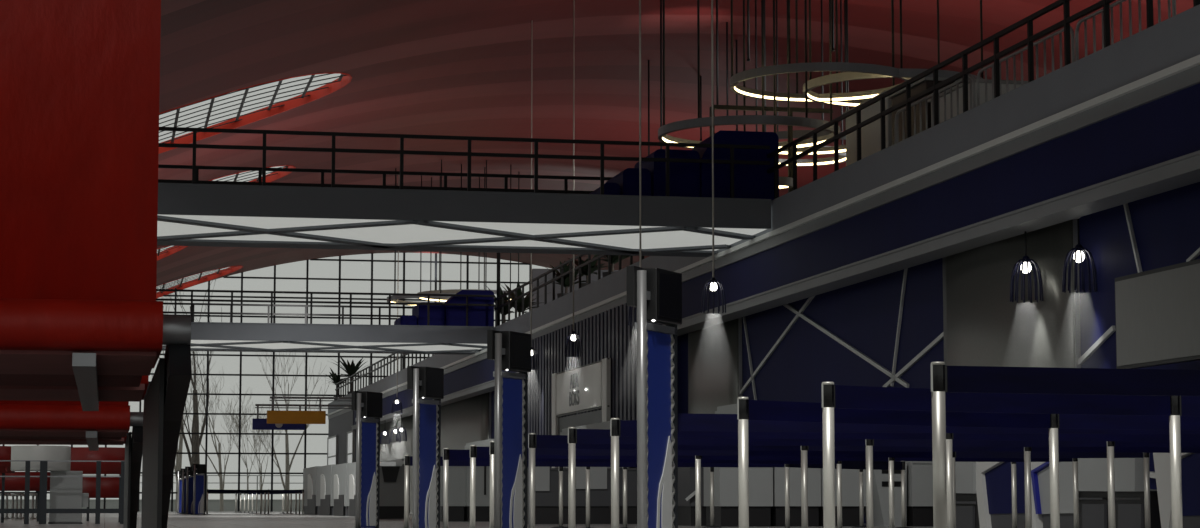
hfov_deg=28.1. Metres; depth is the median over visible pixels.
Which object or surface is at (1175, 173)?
trim
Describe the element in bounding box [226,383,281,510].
bare tree
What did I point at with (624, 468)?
barrier post
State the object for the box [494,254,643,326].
gallery railing
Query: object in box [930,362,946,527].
barrier post
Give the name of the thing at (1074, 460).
barrier post
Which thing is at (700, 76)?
hanging rod
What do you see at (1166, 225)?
wall
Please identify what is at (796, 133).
ring light
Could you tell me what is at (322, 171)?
bridge railing
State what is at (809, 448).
belt
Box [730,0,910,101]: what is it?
ring light
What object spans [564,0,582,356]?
pendant lamp
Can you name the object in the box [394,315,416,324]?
booth
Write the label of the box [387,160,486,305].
ring light
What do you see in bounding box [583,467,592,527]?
barrier post
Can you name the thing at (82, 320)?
bench
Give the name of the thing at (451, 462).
belt
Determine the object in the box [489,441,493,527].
barrier post
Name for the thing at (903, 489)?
barrier post
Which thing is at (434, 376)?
screen
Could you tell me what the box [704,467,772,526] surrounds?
check-in counter
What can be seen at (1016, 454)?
belt
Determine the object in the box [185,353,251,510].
bare tree
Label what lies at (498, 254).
mast
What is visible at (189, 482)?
kiosk
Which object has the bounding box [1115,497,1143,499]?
shelf
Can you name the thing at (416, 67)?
ceiling
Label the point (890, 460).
barrier post
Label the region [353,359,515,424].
trim
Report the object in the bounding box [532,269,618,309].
wall
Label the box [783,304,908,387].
trim
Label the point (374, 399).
screen
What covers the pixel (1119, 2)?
crowd barrier
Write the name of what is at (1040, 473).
divider panel
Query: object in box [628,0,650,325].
pendant lamp
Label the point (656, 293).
kiosk
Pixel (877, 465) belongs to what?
belt
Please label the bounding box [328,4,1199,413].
trim
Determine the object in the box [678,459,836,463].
belt
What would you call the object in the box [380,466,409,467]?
countertop
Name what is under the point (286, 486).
bare tree
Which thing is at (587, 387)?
sign board
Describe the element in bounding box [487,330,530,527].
kiosk
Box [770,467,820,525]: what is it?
check-in counter
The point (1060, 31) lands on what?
crowd barrier
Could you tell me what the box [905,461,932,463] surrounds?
countertop
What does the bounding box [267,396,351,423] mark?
hanging sign
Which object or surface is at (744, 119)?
ring light
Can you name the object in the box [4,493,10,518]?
stool
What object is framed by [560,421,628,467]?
block
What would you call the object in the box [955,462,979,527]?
check-in counter
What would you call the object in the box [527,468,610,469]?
countertop
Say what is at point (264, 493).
barrier post
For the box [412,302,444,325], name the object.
booth
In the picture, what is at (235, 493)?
barrier post
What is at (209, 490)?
belt
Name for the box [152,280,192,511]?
bare tree
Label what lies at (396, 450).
wall panel
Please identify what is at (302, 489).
barrier post
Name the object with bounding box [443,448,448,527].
barrier post
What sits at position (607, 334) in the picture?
wall
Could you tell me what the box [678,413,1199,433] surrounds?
belt
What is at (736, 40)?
hanging rod
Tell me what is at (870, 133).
block
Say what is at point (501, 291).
potted palm
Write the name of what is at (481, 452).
belt
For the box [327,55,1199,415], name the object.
trim
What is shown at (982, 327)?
wall panel
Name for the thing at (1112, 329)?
trim
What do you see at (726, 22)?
hanging rod
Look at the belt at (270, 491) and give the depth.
100.76 m
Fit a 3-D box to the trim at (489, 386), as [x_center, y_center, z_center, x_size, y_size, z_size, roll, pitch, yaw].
[-8.279,6.662,111.123,0.600,0.230,58.852,1,-6,-12]
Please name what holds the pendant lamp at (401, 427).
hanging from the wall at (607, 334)
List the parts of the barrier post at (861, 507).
post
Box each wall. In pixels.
[328,410,355,463]
[491,182,1199,522]
[527,303,636,467]
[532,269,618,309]
[677,346,677,400]
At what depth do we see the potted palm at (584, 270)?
76.60 m
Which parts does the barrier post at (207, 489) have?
post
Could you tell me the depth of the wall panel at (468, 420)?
99.72 m
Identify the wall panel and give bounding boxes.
[380,415,412,512]
[441,392,490,456]
[688,317,741,413]
[942,219,1080,367]
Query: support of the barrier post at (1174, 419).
on the floor
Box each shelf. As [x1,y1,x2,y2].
[956,501,976,503]
[1079,497,1105,499]
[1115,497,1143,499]
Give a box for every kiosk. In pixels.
[176,471,186,512]
[179,469,193,513]
[185,467,198,513]
[191,464,206,514]
[351,391,382,527]
[407,366,443,527]
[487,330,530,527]
[627,266,681,527]
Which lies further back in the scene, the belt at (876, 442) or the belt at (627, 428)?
the belt at (876, 442)
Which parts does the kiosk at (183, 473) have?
panel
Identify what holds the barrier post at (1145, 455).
on the floor
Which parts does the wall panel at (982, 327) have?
frame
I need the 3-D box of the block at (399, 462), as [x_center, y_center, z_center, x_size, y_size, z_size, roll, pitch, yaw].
[-9.234,10.076,108.485,0.410,2.416,11.868,1,-6,-12]
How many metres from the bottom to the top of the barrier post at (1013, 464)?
1.050 m
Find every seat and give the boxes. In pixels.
[0,446,14,522]
[0,472,49,520]
[70,447,124,521]
[82,477,118,520]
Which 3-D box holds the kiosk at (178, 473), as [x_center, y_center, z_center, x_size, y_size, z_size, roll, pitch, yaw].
[-19.894,10.856,114.292,0.178,2.030,0.700,-5,-7,38]
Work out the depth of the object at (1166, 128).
39.58 m
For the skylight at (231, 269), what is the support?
attached to the ceiling
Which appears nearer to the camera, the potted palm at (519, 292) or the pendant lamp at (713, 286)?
the pendant lamp at (713, 286)
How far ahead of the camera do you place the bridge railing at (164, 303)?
92.64 m
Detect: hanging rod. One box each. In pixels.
[648,60,649,154]
[660,0,662,148]
[700,76,701,140]
[716,0,718,104]
[726,22,727,115]
[736,40,737,130]
[747,0,749,60]
[831,0,834,50]
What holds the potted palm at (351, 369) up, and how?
on the floor
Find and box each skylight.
[156,265,243,297]
[157,246,187,260]
[159,73,351,153]
[209,165,295,181]
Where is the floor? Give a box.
[0,511,932,527]
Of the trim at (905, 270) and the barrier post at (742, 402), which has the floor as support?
the barrier post at (742, 402)
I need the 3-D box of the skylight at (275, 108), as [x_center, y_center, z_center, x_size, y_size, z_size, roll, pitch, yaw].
[-15.136,-4.688,82.508,13.274,4.799,10.920,1,-6,-12]
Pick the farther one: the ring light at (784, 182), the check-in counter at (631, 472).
the ring light at (784, 182)
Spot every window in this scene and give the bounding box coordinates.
[0,253,530,511]
[327,435,337,464]
[346,430,354,462]
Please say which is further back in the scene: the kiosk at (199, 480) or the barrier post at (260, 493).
the barrier post at (260, 493)
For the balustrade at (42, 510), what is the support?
on the floor
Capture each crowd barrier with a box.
[894,75,975,143]
[976,26,1074,105]
[1075,0,1175,60]
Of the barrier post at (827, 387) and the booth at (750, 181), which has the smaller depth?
the barrier post at (827, 387)
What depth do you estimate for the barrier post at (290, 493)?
106.69 m
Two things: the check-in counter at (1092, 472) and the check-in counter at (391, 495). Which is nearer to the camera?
the check-in counter at (1092, 472)
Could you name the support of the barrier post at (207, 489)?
on the floor
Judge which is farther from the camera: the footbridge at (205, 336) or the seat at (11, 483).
the footbridge at (205, 336)
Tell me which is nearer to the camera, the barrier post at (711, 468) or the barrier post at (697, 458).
the barrier post at (697, 458)
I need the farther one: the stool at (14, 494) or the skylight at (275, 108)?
the skylight at (275, 108)
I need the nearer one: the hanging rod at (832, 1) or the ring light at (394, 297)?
the hanging rod at (832, 1)
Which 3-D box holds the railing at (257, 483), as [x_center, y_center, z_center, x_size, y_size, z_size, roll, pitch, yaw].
[-22.257,18.712,194.622,55.000,3.135,0.100,1,-6,-12]
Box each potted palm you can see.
[323,368,349,399]
[332,353,372,393]
[480,285,535,322]
[496,281,547,315]
[545,261,585,297]
[561,255,606,287]
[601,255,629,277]
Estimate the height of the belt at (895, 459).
0.136 m
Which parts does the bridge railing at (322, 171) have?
post, post, post, rail, post, rail, post, post, post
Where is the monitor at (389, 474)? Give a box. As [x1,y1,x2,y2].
[382,467,399,481]
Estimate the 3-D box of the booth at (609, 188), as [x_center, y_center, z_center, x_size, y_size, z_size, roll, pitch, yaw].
[0.049,-1.454,53.407,0.435,0.448,2.000,1,-6,-12]
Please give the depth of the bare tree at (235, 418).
202.35 m
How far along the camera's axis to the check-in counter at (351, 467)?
81.72 m
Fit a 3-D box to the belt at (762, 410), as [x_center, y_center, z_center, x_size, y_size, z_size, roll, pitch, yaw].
[2.084,1.030,16.348,2.854,0.136,0.025,4,-7,-37]
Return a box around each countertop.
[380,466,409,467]
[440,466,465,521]
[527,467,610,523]
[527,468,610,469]
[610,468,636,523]
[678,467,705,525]
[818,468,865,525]
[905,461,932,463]
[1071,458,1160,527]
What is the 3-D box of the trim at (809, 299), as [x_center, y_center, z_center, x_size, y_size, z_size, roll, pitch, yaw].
[3.980,1.961,55.157,0.050,2.327,7.506,1,-6,-12]
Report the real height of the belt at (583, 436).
0.136 m
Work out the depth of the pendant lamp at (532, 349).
79.05 m
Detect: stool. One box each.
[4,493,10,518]
[10,494,14,518]
[13,493,20,518]
[18,493,24,518]
[29,493,36,518]
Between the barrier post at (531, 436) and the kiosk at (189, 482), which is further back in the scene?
the kiosk at (189, 482)
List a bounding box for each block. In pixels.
[384,459,409,513]
[465,439,493,449]
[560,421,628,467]
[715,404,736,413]
[843,90,891,165]
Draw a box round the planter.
[602,272,613,277]
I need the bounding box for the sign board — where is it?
[552,358,610,467]
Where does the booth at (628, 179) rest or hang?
on the footbridge at (213, 215)
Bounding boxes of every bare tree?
[152,269,221,466]
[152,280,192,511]
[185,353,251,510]
[221,393,275,498]
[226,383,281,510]
[246,352,329,510]
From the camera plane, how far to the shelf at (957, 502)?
36.83 m
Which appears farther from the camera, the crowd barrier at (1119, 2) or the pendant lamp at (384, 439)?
the pendant lamp at (384, 439)
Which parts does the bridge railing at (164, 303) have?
post, rail, rail, post, post, post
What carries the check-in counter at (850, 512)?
on the floor
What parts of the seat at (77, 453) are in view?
leg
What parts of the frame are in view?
post, post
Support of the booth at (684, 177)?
on the footbridge at (213, 215)
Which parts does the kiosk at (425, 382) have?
plate, panel, post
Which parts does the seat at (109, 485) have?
leg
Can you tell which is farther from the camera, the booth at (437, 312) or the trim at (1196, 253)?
the booth at (437, 312)
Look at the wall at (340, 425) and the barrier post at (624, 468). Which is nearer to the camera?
the barrier post at (624, 468)
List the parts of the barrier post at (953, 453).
post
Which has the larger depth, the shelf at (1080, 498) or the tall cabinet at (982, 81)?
the tall cabinet at (982, 81)
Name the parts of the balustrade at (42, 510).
post, post, rail, rail, rail, post, post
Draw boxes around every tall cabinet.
[889,77,961,144]
[928,79,1027,126]
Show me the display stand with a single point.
(65, 492)
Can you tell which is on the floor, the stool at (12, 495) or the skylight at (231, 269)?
the stool at (12, 495)
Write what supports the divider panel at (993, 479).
on the floor
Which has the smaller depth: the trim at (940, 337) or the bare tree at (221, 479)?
the trim at (940, 337)
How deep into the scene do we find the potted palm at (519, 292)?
94.82 m
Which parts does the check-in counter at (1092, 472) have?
panel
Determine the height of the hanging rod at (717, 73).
5.215 m
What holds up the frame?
on the floor
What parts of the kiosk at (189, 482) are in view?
panel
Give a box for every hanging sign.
[252,404,350,429]
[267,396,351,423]
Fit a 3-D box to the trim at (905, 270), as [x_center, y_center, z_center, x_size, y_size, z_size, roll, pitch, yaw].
[5.787,1.150,46.386,0.050,2.389,1.041,1,-6,-12]
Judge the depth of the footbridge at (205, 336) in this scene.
87.93 m
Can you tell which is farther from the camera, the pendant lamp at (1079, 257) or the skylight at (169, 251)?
the skylight at (169, 251)
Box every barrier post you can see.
[206,489,210,514]
[233,493,238,512]
[259,493,262,513]
[264,493,265,513]
[279,494,283,513]
[288,493,293,513]
[295,493,296,513]
[302,489,303,513]
[404,455,409,527]
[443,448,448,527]
[470,445,475,527]
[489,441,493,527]
[528,433,535,527]
[551,467,567,527]
[568,427,575,527]
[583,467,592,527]
[610,418,618,527]
[620,467,629,527]
[695,456,700,527]
[702,467,721,527]
[737,397,748,527]
[785,464,789,527]
[801,446,807,527]
[821,382,834,527]
[837,461,841,527]
[852,469,865,527]
[865,439,873,527]
[888,457,894,527]
[897,461,909,527]
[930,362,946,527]
[946,433,953,527]
[952,452,955,527]
[1011,462,1016,527]
[1024,447,1031,527]
[1049,414,1059,527]
[1072,458,1078,527]
[1106,441,1115,527]
[1143,453,1150,527]
[1169,396,1182,527]
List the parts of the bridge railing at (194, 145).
post, post, post, post, rail, rail, post, post, post, post, post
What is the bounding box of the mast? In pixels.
[497,253,499,325]
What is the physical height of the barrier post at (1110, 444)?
1.050 m
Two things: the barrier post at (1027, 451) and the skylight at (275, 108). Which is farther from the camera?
the skylight at (275, 108)
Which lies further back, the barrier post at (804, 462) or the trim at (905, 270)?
the trim at (905, 270)
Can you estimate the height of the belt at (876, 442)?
0.136 m
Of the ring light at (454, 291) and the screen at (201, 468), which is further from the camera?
the ring light at (454, 291)
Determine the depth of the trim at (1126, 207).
35.86 m
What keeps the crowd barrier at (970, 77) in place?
on the floor
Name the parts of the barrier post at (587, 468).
post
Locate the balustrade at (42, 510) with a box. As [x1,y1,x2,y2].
[0,460,124,523]
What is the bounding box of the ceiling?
[156,0,1192,285]
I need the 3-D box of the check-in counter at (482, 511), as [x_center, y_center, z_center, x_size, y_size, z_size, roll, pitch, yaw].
[-2.845,5.235,54.890,0.572,1.296,1.230,1,-6,-12]
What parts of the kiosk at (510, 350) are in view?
plate, panel, post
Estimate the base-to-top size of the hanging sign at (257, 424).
1.483 m
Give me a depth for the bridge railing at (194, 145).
50.57 m
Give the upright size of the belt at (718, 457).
0.136 m
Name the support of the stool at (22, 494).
on the floor
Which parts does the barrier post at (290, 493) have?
post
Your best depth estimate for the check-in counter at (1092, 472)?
31.34 m
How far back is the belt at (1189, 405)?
14.82 m
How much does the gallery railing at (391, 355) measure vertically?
1.098 m
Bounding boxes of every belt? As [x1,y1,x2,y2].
[208,489,267,492]
[269,490,301,492]
[409,456,784,466]
[449,449,636,461]
[476,447,694,458]
[527,443,737,455]
[535,435,800,450]
[576,429,864,445]
[619,420,931,439]
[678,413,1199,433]
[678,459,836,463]
[701,455,887,460]
[748,400,1049,427]
[789,461,901,469]
[807,446,1023,451]
[834,385,1170,415]
[873,439,1106,446]
[894,458,1071,461]
[945,366,1199,395]
[952,433,1199,440]
[955,451,1142,457]
[1030,447,1199,452]
[1058,414,1199,429]
[1114,441,1199,447]
[1180,396,1199,415]
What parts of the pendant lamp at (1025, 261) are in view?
bulb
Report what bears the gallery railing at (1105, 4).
on the floor
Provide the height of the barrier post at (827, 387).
1.050 m
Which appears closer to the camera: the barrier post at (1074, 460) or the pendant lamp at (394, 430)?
the barrier post at (1074, 460)
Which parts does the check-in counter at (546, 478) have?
pale panel, pale panel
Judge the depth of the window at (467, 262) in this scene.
154.92 m
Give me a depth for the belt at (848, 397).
14.17 m
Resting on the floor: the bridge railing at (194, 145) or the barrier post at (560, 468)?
the barrier post at (560, 468)
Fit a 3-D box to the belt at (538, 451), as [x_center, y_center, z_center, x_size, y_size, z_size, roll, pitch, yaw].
[0.197,2.020,26.167,2.692,0.136,0.024,1,-6,-8]
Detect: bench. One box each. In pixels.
[0,0,191,527]
[0,400,142,527]
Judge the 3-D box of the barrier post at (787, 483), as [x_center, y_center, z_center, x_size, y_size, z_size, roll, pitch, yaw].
[2.685,3.293,34.407,0.320,1.050,0.320,1,-6,-12]
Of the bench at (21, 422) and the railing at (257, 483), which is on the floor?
the bench at (21, 422)
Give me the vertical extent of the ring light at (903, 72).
6.598 m
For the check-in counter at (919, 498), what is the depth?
41.40 m
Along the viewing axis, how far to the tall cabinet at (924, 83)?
50.04 m
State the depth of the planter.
72.97 m
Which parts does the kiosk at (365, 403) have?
plate, panel, post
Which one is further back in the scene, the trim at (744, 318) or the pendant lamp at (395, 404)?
the pendant lamp at (395, 404)
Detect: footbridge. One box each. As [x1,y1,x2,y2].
[157,183,770,256]
[162,322,494,354]
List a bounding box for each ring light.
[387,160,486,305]
[417,164,518,301]
[658,0,839,149]
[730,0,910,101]
[755,0,845,165]
[761,0,792,188]
[763,0,848,154]
[803,0,982,106]
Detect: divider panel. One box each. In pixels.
[976,462,1024,527]
[1031,462,1073,527]
[1149,453,1199,527]
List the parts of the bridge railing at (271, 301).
post, post, post, post, rail, rail, post, post, post, post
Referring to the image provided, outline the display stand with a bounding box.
[11,446,88,523]
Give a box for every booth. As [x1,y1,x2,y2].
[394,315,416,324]
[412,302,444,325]
[445,290,493,325]
[590,183,620,194]
[606,168,650,195]
[634,149,699,196]
[692,130,778,199]
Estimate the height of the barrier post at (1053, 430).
1.050 m
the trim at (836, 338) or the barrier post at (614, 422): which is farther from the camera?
the trim at (836, 338)
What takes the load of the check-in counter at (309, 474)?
on the floor
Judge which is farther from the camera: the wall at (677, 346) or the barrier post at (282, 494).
the barrier post at (282, 494)
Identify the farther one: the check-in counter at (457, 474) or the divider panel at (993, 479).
the check-in counter at (457, 474)
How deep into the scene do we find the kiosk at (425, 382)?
29.07 m
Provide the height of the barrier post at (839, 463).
1.050 m
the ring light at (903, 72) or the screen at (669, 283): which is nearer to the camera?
the screen at (669, 283)
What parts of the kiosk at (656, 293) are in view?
plate, panel, post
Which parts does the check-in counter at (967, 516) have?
panel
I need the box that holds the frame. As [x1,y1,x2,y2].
[709,105,832,192]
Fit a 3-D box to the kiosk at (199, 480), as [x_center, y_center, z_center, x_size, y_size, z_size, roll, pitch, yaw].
[-16.145,9.075,96.626,0.178,2.030,0.700,-5,-7,38]
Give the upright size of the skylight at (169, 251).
3.528 m
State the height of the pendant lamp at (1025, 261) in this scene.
2.867 m
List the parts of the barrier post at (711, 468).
post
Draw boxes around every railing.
[83,475,302,510]
[156,289,494,325]
[158,165,612,193]
[159,127,769,197]
[163,302,412,324]
[335,354,433,399]
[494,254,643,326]
[767,0,1199,198]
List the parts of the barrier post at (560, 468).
post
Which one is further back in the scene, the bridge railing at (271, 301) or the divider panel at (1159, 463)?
the bridge railing at (271, 301)
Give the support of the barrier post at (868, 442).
on the floor
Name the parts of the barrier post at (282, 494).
post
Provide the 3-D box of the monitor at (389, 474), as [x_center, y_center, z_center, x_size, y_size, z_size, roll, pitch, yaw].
[-5.747,5.772,65.898,0.521,0.426,0.100,1,-6,-12]
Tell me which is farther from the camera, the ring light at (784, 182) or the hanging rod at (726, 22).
the hanging rod at (726, 22)
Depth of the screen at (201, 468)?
96.70 m
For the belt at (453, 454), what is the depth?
29.60 m
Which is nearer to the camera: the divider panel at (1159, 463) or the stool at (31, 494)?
the divider panel at (1159, 463)
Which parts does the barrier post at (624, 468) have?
post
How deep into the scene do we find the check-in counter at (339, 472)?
86.31 m
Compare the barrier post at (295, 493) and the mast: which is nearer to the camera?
the mast
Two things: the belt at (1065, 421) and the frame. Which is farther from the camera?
the frame
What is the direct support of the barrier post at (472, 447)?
on the floor
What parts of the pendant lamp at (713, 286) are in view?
bulb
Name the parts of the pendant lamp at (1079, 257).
bulb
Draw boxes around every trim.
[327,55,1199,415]
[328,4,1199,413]
[351,372,518,429]
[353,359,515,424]
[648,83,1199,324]
[664,150,1199,335]
[741,296,814,393]
[743,317,756,399]
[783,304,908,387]
[883,332,943,386]
[890,268,907,385]
[1078,326,1115,364]
[1123,203,1141,272]
[1186,248,1199,261]
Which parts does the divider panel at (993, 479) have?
frame, kick panel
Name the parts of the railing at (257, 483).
post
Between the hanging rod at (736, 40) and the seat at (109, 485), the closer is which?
the seat at (109, 485)
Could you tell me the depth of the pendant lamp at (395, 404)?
115.07 m
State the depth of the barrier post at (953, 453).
27.60 m
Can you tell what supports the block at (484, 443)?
on the floor
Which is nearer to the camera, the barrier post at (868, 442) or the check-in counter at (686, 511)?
the barrier post at (868, 442)
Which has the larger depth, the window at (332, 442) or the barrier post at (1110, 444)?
the window at (332, 442)
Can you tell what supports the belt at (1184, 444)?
attached to the barrier post at (1110, 444)
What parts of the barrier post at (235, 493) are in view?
post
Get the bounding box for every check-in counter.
[303,466,319,514]
[316,465,332,514]
[331,463,347,515]
[346,462,395,515]
[379,466,409,518]
[464,466,489,521]
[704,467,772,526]
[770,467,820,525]
[905,461,932,525]
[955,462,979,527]
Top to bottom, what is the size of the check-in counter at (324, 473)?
1.892 m
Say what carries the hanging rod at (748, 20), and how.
hanging from the ceiling
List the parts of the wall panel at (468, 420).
frame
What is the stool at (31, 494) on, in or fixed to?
on the floor
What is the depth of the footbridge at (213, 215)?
51.20 m
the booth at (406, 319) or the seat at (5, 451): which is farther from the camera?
the booth at (406, 319)
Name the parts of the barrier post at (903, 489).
post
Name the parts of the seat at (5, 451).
leg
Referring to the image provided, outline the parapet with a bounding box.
[0,499,301,511]
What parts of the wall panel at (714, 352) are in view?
frame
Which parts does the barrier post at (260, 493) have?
post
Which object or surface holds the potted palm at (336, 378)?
on the floor
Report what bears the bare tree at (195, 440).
on the ground
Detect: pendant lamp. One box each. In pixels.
[380,430,389,443]
[390,417,400,442]
[391,176,401,412]
[396,415,406,440]
[530,20,538,369]
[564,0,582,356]
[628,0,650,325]
[701,0,725,313]
[1010,231,1042,302]
[1062,219,1096,292]
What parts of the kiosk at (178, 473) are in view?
panel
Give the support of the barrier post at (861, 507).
on the floor
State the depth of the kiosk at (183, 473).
108.02 m
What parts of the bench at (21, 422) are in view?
spine panel, backrest, seat, panel, leg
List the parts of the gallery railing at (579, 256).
post, post, post, post, post, post, post, rail, post, rail, post, post, post, post, post, post, post, post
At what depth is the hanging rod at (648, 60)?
89.30 m
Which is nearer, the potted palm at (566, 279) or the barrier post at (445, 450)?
the barrier post at (445, 450)
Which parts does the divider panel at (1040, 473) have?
frame, kick panel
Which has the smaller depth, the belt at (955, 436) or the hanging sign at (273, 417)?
the belt at (955, 436)
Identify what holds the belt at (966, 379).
attached to the barrier post at (937, 368)
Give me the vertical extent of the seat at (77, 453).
1.599 m
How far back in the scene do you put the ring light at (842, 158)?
70.12 m
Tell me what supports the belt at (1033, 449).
attached to the barrier post at (1027, 451)
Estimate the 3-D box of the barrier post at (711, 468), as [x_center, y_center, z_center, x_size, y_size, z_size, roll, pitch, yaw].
[1.833,3.778,39.215,0.320,1.050,0.320,1,-6,-12]
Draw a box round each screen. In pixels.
[198,465,205,472]
[368,393,381,414]
[427,369,442,395]
[511,334,530,367]
[658,272,681,319]
[1115,259,1199,368]
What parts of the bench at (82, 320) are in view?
spine panel, backrest, seat, seat, leg, panel, leg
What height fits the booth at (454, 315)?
1.462 m
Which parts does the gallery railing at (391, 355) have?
post, rail, post, rail, post, post, post, post, post, post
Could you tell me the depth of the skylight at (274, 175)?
107.82 m
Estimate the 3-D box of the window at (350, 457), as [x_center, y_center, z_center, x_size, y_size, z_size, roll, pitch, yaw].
[-14.569,10.777,140.215,0.140,2.011,3.419,1,-6,-12]
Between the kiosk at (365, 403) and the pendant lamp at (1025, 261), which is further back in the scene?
the pendant lamp at (1025, 261)
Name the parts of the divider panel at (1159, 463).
kick panel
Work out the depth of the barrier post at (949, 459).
20.03 m
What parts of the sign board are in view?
post, cross rail, post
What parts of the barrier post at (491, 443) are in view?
post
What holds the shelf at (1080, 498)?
attached to the check-in counter at (1092, 472)
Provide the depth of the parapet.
198.68 m
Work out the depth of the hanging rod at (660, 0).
72.79 m
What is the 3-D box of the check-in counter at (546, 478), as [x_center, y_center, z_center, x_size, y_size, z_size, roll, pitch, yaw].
[-0.668,4.544,47.391,1.610,1.166,1.260,1,-6,-12]
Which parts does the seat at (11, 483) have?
leg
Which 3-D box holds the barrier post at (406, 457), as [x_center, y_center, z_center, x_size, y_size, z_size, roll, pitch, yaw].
[-2.662,3.157,33.056,0.320,1.050,0.320,1,-6,-12]
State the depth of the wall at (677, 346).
64.49 m
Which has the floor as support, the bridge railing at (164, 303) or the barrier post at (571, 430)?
the barrier post at (571, 430)
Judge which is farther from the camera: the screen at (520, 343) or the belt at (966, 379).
the screen at (520, 343)
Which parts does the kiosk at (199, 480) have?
panel, post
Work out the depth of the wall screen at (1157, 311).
31.78 m
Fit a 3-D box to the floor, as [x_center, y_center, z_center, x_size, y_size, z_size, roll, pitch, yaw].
[-2.548,7.732,71.696,56.000,0.300,170.300,1,-6,-12]
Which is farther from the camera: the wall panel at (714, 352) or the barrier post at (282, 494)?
the barrier post at (282, 494)
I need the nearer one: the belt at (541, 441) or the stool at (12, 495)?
the belt at (541, 441)
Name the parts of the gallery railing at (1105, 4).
post, post, post, post, post, post, post, rail, post, post, post, post, post, post, post, post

